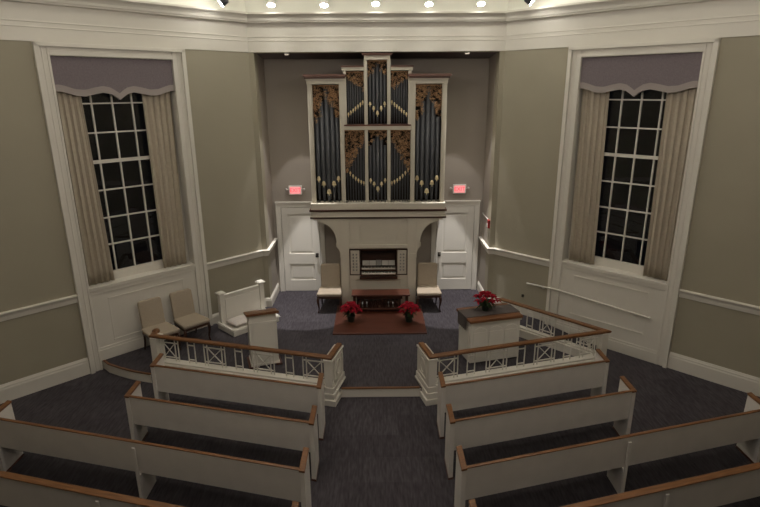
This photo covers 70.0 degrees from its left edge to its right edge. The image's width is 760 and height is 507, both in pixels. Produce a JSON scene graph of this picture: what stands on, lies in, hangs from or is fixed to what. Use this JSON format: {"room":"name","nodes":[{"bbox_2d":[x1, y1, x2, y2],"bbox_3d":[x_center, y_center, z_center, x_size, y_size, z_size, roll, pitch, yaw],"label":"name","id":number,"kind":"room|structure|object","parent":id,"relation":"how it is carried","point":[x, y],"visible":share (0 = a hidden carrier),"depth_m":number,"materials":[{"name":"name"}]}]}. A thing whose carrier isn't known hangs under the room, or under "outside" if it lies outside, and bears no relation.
{"room":"house of worship","nodes":[
{"label":"house of worship","id":0,"kind":"room"},
{"bbox_2d":[0,40,265,384],"bbox_3d":[-4.869,-1.352,9.319,0.300,6.950,6.200,15,23,42],"label":"wall","id":1,"kind":"structure","parent":0,"point":[35,265],"depth_m":9.10,"materials":[{"name":"beige paint"}]},
{"bbox_2d":[31,41,212,373],"bbox_3d":[-4.443,-0.787,9.838,0.315,5.565,2.410,15,23,42],"label":"window","id":2,"kind":"structure","parent":1,"relation":"in","point":[109,313],"depth_m":9.84,"materials":[{"name":"beige paint"}]},
{"bbox_2d":[56,92,114,285],"bbox_3d":[-4.987,-1.141,9.176,0.088,3.479,0.468,14,22,40],"label":"curtain","id":3,"kind":"object","parent":2,"relation":"hanging from","point":[99,269],"visible":0.92,"depth_m":9.19,"materials":[{"name":"fabric"}]},
{"bbox_2d":[50,56,174,99],"bbox_3d":[-4.477,-2.949,9.189,0.206,0.670,1.944,15,23,42],"label":"valance","id":4,"kind":"object","parent":2,"relation":"attached to","point":[76,76],"visible":1,"depth_m":9.05,"materials":[{"name":"fabric"}]},
{"bbox_2d":[142,91,186,267],"bbox_3d":[-3.997,-1.438,10.146,0.089,3.479,0.547,15,22,41],"label":"curtain","id":5,"kind":"object","parent":2,"relation":"hanging from","point":[158,116],"visible":0.98,"depth_m":10.12,"materials":[{"name":"fabric"}]},
{"bbox_2d":[103,362,151,382],"bbox_3d":[-4.513,2.105,9.621,1.209,0.150,0.095,8,18,25],"label":"trim","id":6,"kind":"structure","parent":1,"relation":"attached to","point":[123,373],"depth_m":9.54,"materials":[{"name":"beige paint"}]},
{"bbox_2d":[257,54,277,290],"bbox_3d":[-2.591,-1.682,12.200,0.200,5.900,0.890,0,17,0],"label":"wall","id":7,"kind":"structure","parent":0,"point":[260,61],"depth_m":12.01,"materials":[{"name":"paint"}]},
{"bbox_2d":[207,238,276,269],"bbox_3d":[-2.760,0.018,11.811,0.557,0.150,2.270,8,19,27],"label":"trim","id":8,"kind":"structure","parent":7,"relation":"attached to","point":[264,252],"depth_m":11.53,"materials":[{"name":"beige paint"}]},
{"bbox_2d":[212,283,279,323],"bbox_3d":[-2.773,1.127,12.151,0.516,0.210,2.248,8,19,27],"label":"baseboard","id":9,"kind":"structure","parent":7,"relation":"attached to","point":[269,302],"depth_m":12.24,"materials":[{"name":"beige paint"}]},
{"bbox_2d":[141,0,592,11],"bbox_3d":[0.009,-2.939,3.582,13.720,0.670,14.350,0,17,0],"label":"cove","id":10,"kind":"object","parent":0,"point":[235,5],"depth_m":10.49,"materials":[{"name":"white paint"}]},
{"bbox_2d":[248,51,504,297],"bbox_3d":[-0.048,-2.035,11.500,5.333,6.950,0.300,0,17,0],"label":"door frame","id":11,"kind":"structure","parent":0,"point":[500,58],"depth_m":11.37,"materials":[{"name":"beige paint"}]},
{"bbox_2d":[264,58,489,290],"bbox_3d":[-0.055,-1.803,12.551,4.880,5.900,0.200,0,17,0],"label":"wall","id":12,"kind":"structure","parent":0,"point":[285,83],"depth_m":12.14,"materials":[{"name":"paint"}]},
{"bbox_2d":[285,185,304,194],"bbox_3d":[-1.946,-1.454,12.491,0.460,0.210,0.077,0,17,0],"label":"exit sign","id":13,"kind":"object","parent":12,"relation":"attached to","point":[293,190],"visible":1,"depth_m":12.47,"materials":[{"name":"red plastic"}]},
{"bbox_2d":[275,201,325,291],"bbox_3d":[-1.861,-0.134,12.865,1.135,2.205,0.120,0,17,0],"label":"door","id":14,"kind":"structure","parent":12,"relation":"in","point":[301,242],"depth_m":12.89,"materials":[{"name":"white paint"}]},
{"bbox_2d":[431,200,480,289],"bbox_3d":[1.774,-0.165,12.895,1.135,2.205,0.120,0,17,0],"label":"door","id":15,"kind":"structure","parent":12,"relation":"in","point":[453,241],"depth_m":12.92,"materials":[{"name":"white paint"}]},
{"bbox_2d":[450,184,468,193],"bbox_3d":[1.833,-1.487,12.521,0.460,0.210,0.077,0,17,0],"label":"exit sign","id":16,"kind":"object","parent":12,"relation":"attached to","point":[457,188],"visible":1,"depth_m":12.50,"materials":[{"name":"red plastic"}]},
{"bbox_2d":[258,52,496,58],"bbox_3d":[-0.066,-4.304,11.336,4.880,0.410,0.690,0,17,0],"label":"ceiling","id":17,"kind":"structure","parent":0,"point":[490,54],"depth_m":11.38,"materials":[{"name":"grey paint"}]},
{"bbox_2d":[0,344,759,506],"bbox_3d":[0.042,3.375,6.076,14.320,0.300,16.300,0,17,0],"label":"floor","id":18,"kind":"structure","parent":0,"point":[374,451],"depth_m":7.72,"materials":[{"name":"carpet"}]},
{"bbox_2d":[0,470,298,506],"bbox_3d":[-2.914,2.839,5.898,4.436,0.864,0.431,4,17,14],"label":"pew","id":19,"kind":"object","parent":18,"relation":"on","point":[16,490],"visible":1,"depth_m":5.77,"materials":[{"name":"white paint"}]},
{"bbox_2d":[0,400,311,506],"bbox_3d":[-2.923,2.589,6.732,4.436,0.864,0.431,4,17,14],"label":"pew","id":20,"kind":"object","parent":18,"relation":"on","point":[148,460],"visible":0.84,"depth_m":6.47,"materials":[{"name":"white paint"}]},
{"bbox_2d":[124,381,319,481],"bbox_3d":[-2.158,2.384,7.401,2.856,0.864,0.406,4,17,14],"label":"pew","id":21,"kind":"object","parent":18,"relation":"on","point":[289,433],"visible":0.91,"depth_m":7.16,"materials":[{"name":"white paint"}]},
{"bbox_2d":[150,353,325,439],"bbox_3d":[-2.157,2.137,8.225,2.856,0.864,0.406,4,17,14],"label":"pew","id":22,"kind":"object","parent":18,"relation":"on","point":[301,397],"visible":0.93,"depth_m":7.98,"materials":[{"name":"white paint"}]},
{"bbox_2d":[106,289,573,390],"bbox_3d":[-0.580,1.653,11.003,8.936,0.165,4.740,0,17,0],"label":"platform","id":23,"kind":"object","parent":18,"relation":"on","point":[391,359],"visible":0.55,"depth_m":10.36,"materials":[{"name":"carpet"}]},
{"bbox_2d":[103,360,150,374],"bbox_3d":[-4.513,2.017,9.596,1.213,0.017,0.113,8,18,25],"label":"trim","id":24,"kind":"structure","parent":23,"relation":"attached to","point":[105,361],"depth_m":9.52,"materials":[{"name":"brown wood"}]},
{"bbox_2d":[137,296,181,350],"bbox_3d":[-4.123,1.365,10.111,0.630,0.959,0.557,15,23,42],"label":"chair","id":25,"kind":"object","parent":23,"relation":"on","point":[151,313],"visible":0.68,"depth_m":10.14,"materials":[{"name":"beige fabric"}]},
{"bbox_2d":[169,288,211,347],"bbox_3d":[-3.697,1.235,10.536,0.630,0.959,0.557,15,23,42],"label":"chair","id":26,"kind":"object","parent":23,"relation":"on","point":[185,317],"visible":0.9,"depth_m":10.53,"materials":[{"name":"beige fabric"}]},
{"bbox_2d":[149,328,345,406],"bbox_3d":[-2.310,1.834,9.245,3.464,0.860,0.670,4,17,13],"label":"rail","id":27,"kind":"object","parent":23,"relation":"on","point":[334,375],"visible":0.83,"depth_m":8.93,"materials":[{"name":"beige paint"}]},
{"bbox_2d":[215,279,279,336],"bbox_3d":[-2.731,1.101,11.213,0.660,0.798,1.120,15,23,42],"label":"bench","id":28,"kind":"object","parent":23,"relation":"on","point":[232,304],"visible":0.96,"depth_m":11.20,"materials":[{"name":"paint"}]},
{"bbox_2d":[226,309,260,326],"bbox_3d":[-2.715,1.328,11.237,0.400,0.120,0.900,15,22,41],"label":"seat cushion","id":29,"kind":"object","parent":28,"relation":"on","point":[239,320],"visible":0.42,"depth_m":10.99,"materials":[{"name":"fabric"}]},
{"bbox_2d":[243,308,282,368],"bbox_3d":[-2.083,1.446,9.630,0.580,1.040,0.480,-6,18,-18],"label":"lectern","id":30,"kind":"object","parent":23,"relation":"on","point":[261,324],"visible":0.87,"depth_m":9.43,"materials":[{"name":"white paint"}]},
{"bbox_2d":[316,263,341,312],"bbox_3d":[-1.109,0.765,12.052,0.557,0.959,0.630,0,17,0],"label":"chair","id":31,"kind":"object","parent":23,"relation":"on","point":[330,288],"visible":0.98,"depth_m":12.16,"materials":[{"name":"beige fabric"}]},
{"bbox_2d":[303,53,451,304],"bbox_3d":[-0.048,-1.533,11.974,2.980,5.375,1.020,0,17,0],"label":"pipe organ","id":32,"kind":"object","parent":23,"relation":"on","point":[377,128],"visible":0.99,"depth_m":11.55,"materials":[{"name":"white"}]},
{"bbox_2d":[362,260,368,264],"bbox_3d":[-0.320,0.212,12.258,0.150,0.110,0.027,0,17,0],"label":"sheet music","id":33,"kind":"object","parent":32,"relation":"on","point":[365,262],"visible":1,"depth_m":12.26,"materials":[{"name":"grey paper"}]},
{"bbox_2d":[369,260,375,264],"bbox_3d":[-0.168,0.211,12.260,0.145,0.110,0.027,0,17,0],"label":"sheet music","id":34,"kind":"object","parent":32,"relation":"on","point":[371,262],"visible":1,"depth_m":12.26,"materials":[{"name":"grey paper"}]},
{"bbox_2d":[344,126,410,129],"bbox_3d":[-0.052,-2.637,11.364,1.380,0.080,0.315,0,17,0],"label":"shelf","id":35,"kind":"object","parent":32,"relation":"attached to","point":[345,127],"depth_m":11.21,"materials":[{"name":"beige paint"}]},
{"bbox_2d":[376,260,381,264],"bbox_3d":[-0.025,0.205,12.259,0.120,0.120,0.027,0,17,0],"label":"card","id":36,"kind":"object","parent":32,"relation":"on","point":[378,262],"visible":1,"depth_m":12.26,"materials":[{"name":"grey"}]},
{"bbox_2d":[382,260,387,264],"bbox_3d":[0.115,0.208,12.262,0.140,0.110,0.027,0,17,0],"label":"sheet music","id":37,"kind":"object","parent":32,"relation":"on","point":[384,262],"visible":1,"depth_m":12.26,"materials":[{"name":"grey paper"}]},
{"bbox_2d":[388,260,394,264],"bbox_3d":[0.262,0.207,12.263,0.145,0.110,0.027,0,17,0],"label":"sheet music","id":38,"kind":"object","parent":32,"relation":"on","point":[390,262],"visible":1,"depth_m":12.26,"materials":[{"name":"grey paper"}]},
{"bbox_2d":[333,305,426,334],"bbox_3d":[-0.009,1.389,11.535,1.880,0.030,1.500,0,17,0],"label":"rug","id":39,"kind":"object","parent":23,"relation":"on","point":[365,322],"visible":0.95,"depth_m":11.26,"materials":[{"name":"red fabric"}]},
{"bbox_2d":[346,314,354,322],"bbox_3d":[-0.608,1.351,11.361,0.187,0.150,0.184,0,17,0],"label":"pot","id":40,"kind":"object","parent":39,"relation":"on","point":[350,318],"depth_m":11.31,"materials":[{"name":"green"}]},
{"bbox_2d":[340,301,362,322],"bbox_3d":[-0.601,1.213,11.332,0.506,0.429,0.482,0,17,0],"label":"poinsettia","id":41,"kind":"object","parent":39,"relation":"on","point":[351,307],"visible":1,"depth_m":11.26,"materials":[{"name":"red plant"}]},
{"bbox_2d":[359,300,398,310],"bbox_3d":[-0.025,1.155,12.087,0.900,0.100,0.370,0,17,0],"label":"pedalboard","id":42,"kind":"object","parent":39,"relation":"on","point":[362,301],"visible":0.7,"depth_m":12.21,"materials":[{"name":"brown wood"}]},
{"bbox_2d":[351,289,409,309],"bbox_3d":[0.015,1.041,11.912,1.260,0.420,0.360,0,17,0],"label":"bench","id":43,"kind":"object","parent":39,"relation":"on","point":[364,294],"visible":0.86,"depth_m":11.81,"materials":[{"name":"red wood"}]},
{"bbox_2d":[404,314,412,322],"bbox_3d":[0.602,1.349,11.342,0.187,0.150,0.184,0,17,0],"label":"pot","id":44,"kind":"object","parent":39,"relation":"on","point":[407,319],"depth_m":11.27,"materials":[{"name":"green"}]},
{"bbox_2d":[398,301,420,322],"bbox_3d":[0.616,1.214,11.302,0.496,0.431,0.489,0,17,0],"label":"poinsettia","id":45,"kind":"object","parent":39,"relation":"on","point":[408,315],"visible":1,"depth_m":11.24,"materials":[{"name":"red plant"}]},
{"bbox_2d":[340,388,420,396],"bbox_3d":[0.010,2.286,8.926,1.320,0.150,0.015,0,17,0],"label":"trim","id":46,"kind":"structure","parent":23,"relation":"attached to","point":[344,392],"depth_m":8.92,"materials":[{"name":"beige paint"}]},
{"bbox_2d":[341,386,419,388],"bbox_3d":[0.009,2.200,8.901,1.280,0.021,0.043,0,17,0],"label":"trim","id":47,"kind":"structure","parent":23,"relation":"attached to","point":[387,387],"depth_m":8.89,"materials":[{"name":"brown wood"}]},
{"bbox_2d":[417,262,441,311],"bbox_3d":[1.071,0.746,12.069,0.557,0.959,0.630,0,17,0],"label":"chair","id":48,"kind":"object","parent":23,"relation":"on","point":[427,287],"visible":0.98,"depth_m":12.18,"materials":[{"name":"beige fabric"}]},
{"bbox_2d":[456,303,522,363],"bbox_3d":[1.958,1.452,9.840,1.010,0.860,0.620,-5,17,-14],"label":"table","id":49,"kind":"object","parent":23,"relation":"on","point":[482,331],"visible":0.8,"depth_m":9.58,"materials":[{"name":"white paint"}]},
{"bbox_2d":[458,304,519,329],"bbox_3d":[1.951,1.145,9.768,1.036,0.251,0.360,-5,17,-14],"label":"table runner","id":50,"kind":"object","parent":49,"relation":"on","point":[463,314],"visible":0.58,"depth_m":9.69,"materials":[{"name":"grey fabric"}]},
{"bbox_2d":[481,305,488,310],"bbox_3d":[1.892,0.963,9.747,0.176,0.110,0.173,0,17,0],"label":"pot","id":51,"kind":"object","parent":50,"relation":"on","point":[485,307],"depth_m":9.69,"materials":[{"name":"grey"}]},
{"bbox_2d":[473,291,501,310],"bbox_3d":[1.890,0.852,9.702,0.496,0.349,0.514,-15,22,-40],"label":"poinsettia","id":52,"kind":"object","parent":50,"relation":"on","point":[484,303],"visible":1,"depth_m":9.64,"materials":[{"name":"red plant"}]},
{"bbox_2d":[415,297,611,405],"bbox_3d":[2.142,1.811,9.281,3.096,0.830,2.268,-16,23,-41],"label":"rail","id":53,"kind":"object","parent":23,"relation":"on","point":[426,375],"visible":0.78,"depth_m":9.11,"materials":[{"name":"beige paint"}]},
{"bbox_2d":[437,349,609,438],"bbox_3d":[2.185,2.100,8.260,2.856,0.864,0.406,-5,17,-15],"label":"pew","id":54,"kind":"object","parent":18,"relation":"on","point":[462,395],"visible":0.84,"depth_m":8.02,"materials":[{"name":"white paint"}]},
{"bbox_2d":[444,376,636,479],"bbox_3d":[2.204,2.347,7.436,2.856,0.864,0.406,-5,17,-15],"label":"pew","id":55,"kind":"object","parent":18,"relation":"on","point":[618,407],"visible":0.89,"depth_m":7.19,"materials":[{"name":"white paint"}]},
{"bbox_2d":[454,392,759,506],"bbox_3d":[2.983,2.539,6.780,4.436,0.864,0.431,-5,17,-15],"label":"pew","id":56,"kind":"object","parent":18,"relation":"on","point":[614,455],"visible":0.86,"depth_m":6.51,"materials":[{"name":"white paint"}]},
{"bbox_2d":[468,462,759,506],"bbox_3d":[2.992,2.789,5.946,4.436,0.864,0.431,-5,17,-15],"label":"pew","id":57,"kind":"object","parent":18,"relation":"on","point":[714,489],"visible":1,"depth_m":5.80,"materials":[{"name":"white paint"}]},
{"bbox_2d":[479,53,496,289],"bbox_3d":[2.489,-1.725,12.242,0.200,5.900,0.890,0,17,0],"label":"wall","id":58,"kind":"structure","parent":0,"point":[492,63],"depth_m":12.05,"materials":[{"name":"paint"}]},
{"bbox_2d":[477,281,544,320],"bbox_3d":[2.719,1.080,12.195,0.516,0.210,2.248,-9,19,-28],"label":"baseboard","id":59,"kind":"structure","parent":58,"relation":"attached to","point":[523,311],"depth_m":11.71,"materials":[{"name":"beige paint"}]},
{"bbox_2d":[479,236,549,266],"bbox_3d":[2.693,-0.029,11.855,0.557,0.150,2.270,-9,19,-28],"label":"trim","id":60,"kind":"structure","parent":58,"relation":"attached to","point":[523,257],"depth_m":11.57,"materials":[{"name":"beige paint"}]},
{"bbox_2d":[520,318,588,346],"bbox_3d":[3.407,1.669,10.874,1.303,0.166,0.959,15,23,42],"label":"floor","id":61,"kind":"structure","parent":0,"point":[536,322],"depth_m":11.16,"materials":[{"name":"carpet"}]},
{"bbox_2d":[492,35,759,377],"bbox_3d":[4.819,-1.435,9.398,6.200,6.950,0.300,15,23,42],"label":"wall","id":62,"kind":"structure","parent":0,"point":[722,259],"depth_m":9.14,"materials":[{"name":"beige paint"}]},
{"bbox_2d":[526,38,720,367],"bbox_3d":[4.212,-0.906,10.059,2.887,5.565,0.347,15,23,42],"label":"window","id":63,"kind":"structure","parent":62,"relation":"in","point":[621,284],"depth_m":10.00,"materials":[{"name":"beige paint"}]},
{"bbox_2d":[569,89,609,263],"bbox_3d":[3.925,-1.506,10.212,0.085,3.479,0.562,-16,22,-41],"label":"curtain","id":64,"kind":"object","parent":63,"relation":"hanging from","point":[594,106],"visible":0.93,"depth_m":10.22,"materials":[{"name":"fabric"}]},
{"bbox_2d":[580,52,702,96],"bbox_3d":[4.402,-3.025,9.261,1.944,0.670,0.206,15,23,42],"label":"valance","id":65,"kind":"object","parent":63,"relation":"attached to","point":[675,72],"visible":1,"depth_m":9.12,"materials":[{"name":"fabric"}]},
{"bbox_2d":[643,88,696,280],"bbox_3d":[4.932,-1.228,9.265,0.085,3.479,0.482,-16,22,-41],"label":"curtain","id":66,"kind":"object","parent":63,"relation":"hanging from","point":[679,106],"visible":0.93,"depth_m":9.27,"materials":[{"name":"fabric"}]},
{"bbox_3d":[0.007,-3.341,3.409,14.320,0.200,15.050,0,17,0],"label":"ceiling","id":67,"kind":"structure","parent":0,"visible":0},
{"bbox_2d":[218,0,228,6],"bbox_3d":[-2.784,-4.708,9.561,0.186,0.684,0.169,0,17,0],"label":"spot lamp","id":68,"kind":"object","parent":67,"relation":"hanging from","point":[223,3],"visible":1,"depth_m":9.60,"materials":[{"name":"grey paint"}]},
{"bbox_2d":[267,0,274,6],"bbox_3d":[-2.041,-4.918,10.108,0.156,0.605,0.179,0,17,0],"label":"spot lamp","id":69,"kind":"object","parent":67,"relation":"hanging from","point":[270,3],"visible":1,"depth_m":10.14,"materials":[{"name":"white plastic"}]},
{"bbox_2d":[320,0,327,7],"bbox_3d":[-1.052,-4.922,10.117,0.156,0.615,0.179,0,17,0],"label":"spot lamp","id":70,"kind":"object","parent":67,"relation":"hanging from","point":[323,3],"visible":1,"depth_m":10.14,"materials":[{"name":"white plastic"}]},
{"bbox_2d":[372,0,379,5],"bbox_3d":[-0.082,-4.940,10.122,0.156,0.595,0.179,0,17,0],"label":"spot lamp","id":71,"kind":"object","parent":67,"relation":"hanging from","point":[374,2],"visible":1,"depth_m":10.16,"materials":[{"name":"white plastic"}]},
{"bbox_2d":[425,0,432,6],"bbox_3d":[0.918,-4.943,10.132,0.156,0.605,0.179,0,17,0],"label":"spot lamp","id":72,"kind":"object","parent":67,"relation":"hanging from","point":[428,3],"visible":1,"depth_m":10.16,"materials":[{"name":"white plastic"}]},
{"bbox_2d":[477,0,484,5],"bbox_3d":[1.898,-4.952,10.140,0.156,0.605,0.179,0,17,0],"label":"spot lamp","id":73,"kind":"object","parent":67,"relation":"hanging from","point":[479,2],"visible":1,"depth_m":10.17,"materials":[{"name":"white plastic"}]},
{"bbox_2d":[524,0,533,5],"bbox_3d":[2.663,-4.755,9.605,0.186,0.684,0.169,0,17,0],"label":"spot lamp","id":74,"kind":"object","parent":67,"relation":"hanging from","point":[529,2],"visible":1,"depth_m":9.65,"materials":[{"name":"grey paint"}]},
{"bbox_3d":[-6.959,0.791,2.218,0.300,6.950,10.537,0,17,0],"label":"wall","id":75,"kind":"structure","parent":0,"visible":0},
{"bbox_2d":[0,294,77,321],"bbox_3d":[-6.649,2.436,3.828,1.451,0.150,11.800,2,17,7],"label":"trim","id":76,"kind":"structure","parent":75,"relation":"attached to","point":[31,309],"depth_m":8.91,"materials":[{"name":"beige paint"}]},
{"bbox_2d":[0,358,90,403],"bbox_3d":[-6.656,3.661,4.198,1.426,0.310,11.800,2,17,7],"label":"baseboard","id":77,"kind":"structure","parent":75,"relation":"attached to","point":[12,390],"depth_m":9.20,"materials":[{"name":"beige paint"}]},
{"bbox_2d":[0,0,759,51],"bbox_3d":[0.013,-2.281,3.780,13.720,0.715,14.350,0,17,0],"label":"trim","id":78,"kind":"structure","parent":75,"relation":"attached to","point":[137,23],"depth_m":9.70,"materials":[{"name":"beige paint"}]},
{"bbox_3d":[7.060,0.671,2.332,0.300,6.950,10.537,0,17,0],"label":"wall","id":79,"kind":"structure","parent":0,"visible":0},
{"bbox_2d":[667,352,759,396],"bbox_3d":[6.774,3.546,4.307,1.426,0.310,11.800,-3,17,-8],"label":"baseboard","id":80,"kind":"structure","parent":79,"relation":"attached to","point":[730,378],"depth_m":9.28,"materials":[{"name":"beige paint"}]},
{"bbox_2d":[679,289,759,315],"bbox_3d":[6.753,2.321,3.937,1.451,0.150,11.800,-3,17,-8],"label":"trim","id":81,"kind":"structure","parent":79,"relation":"attached to","point":[735,305],"depth_m":8.98,"materials":[{"name":"beige paint"}]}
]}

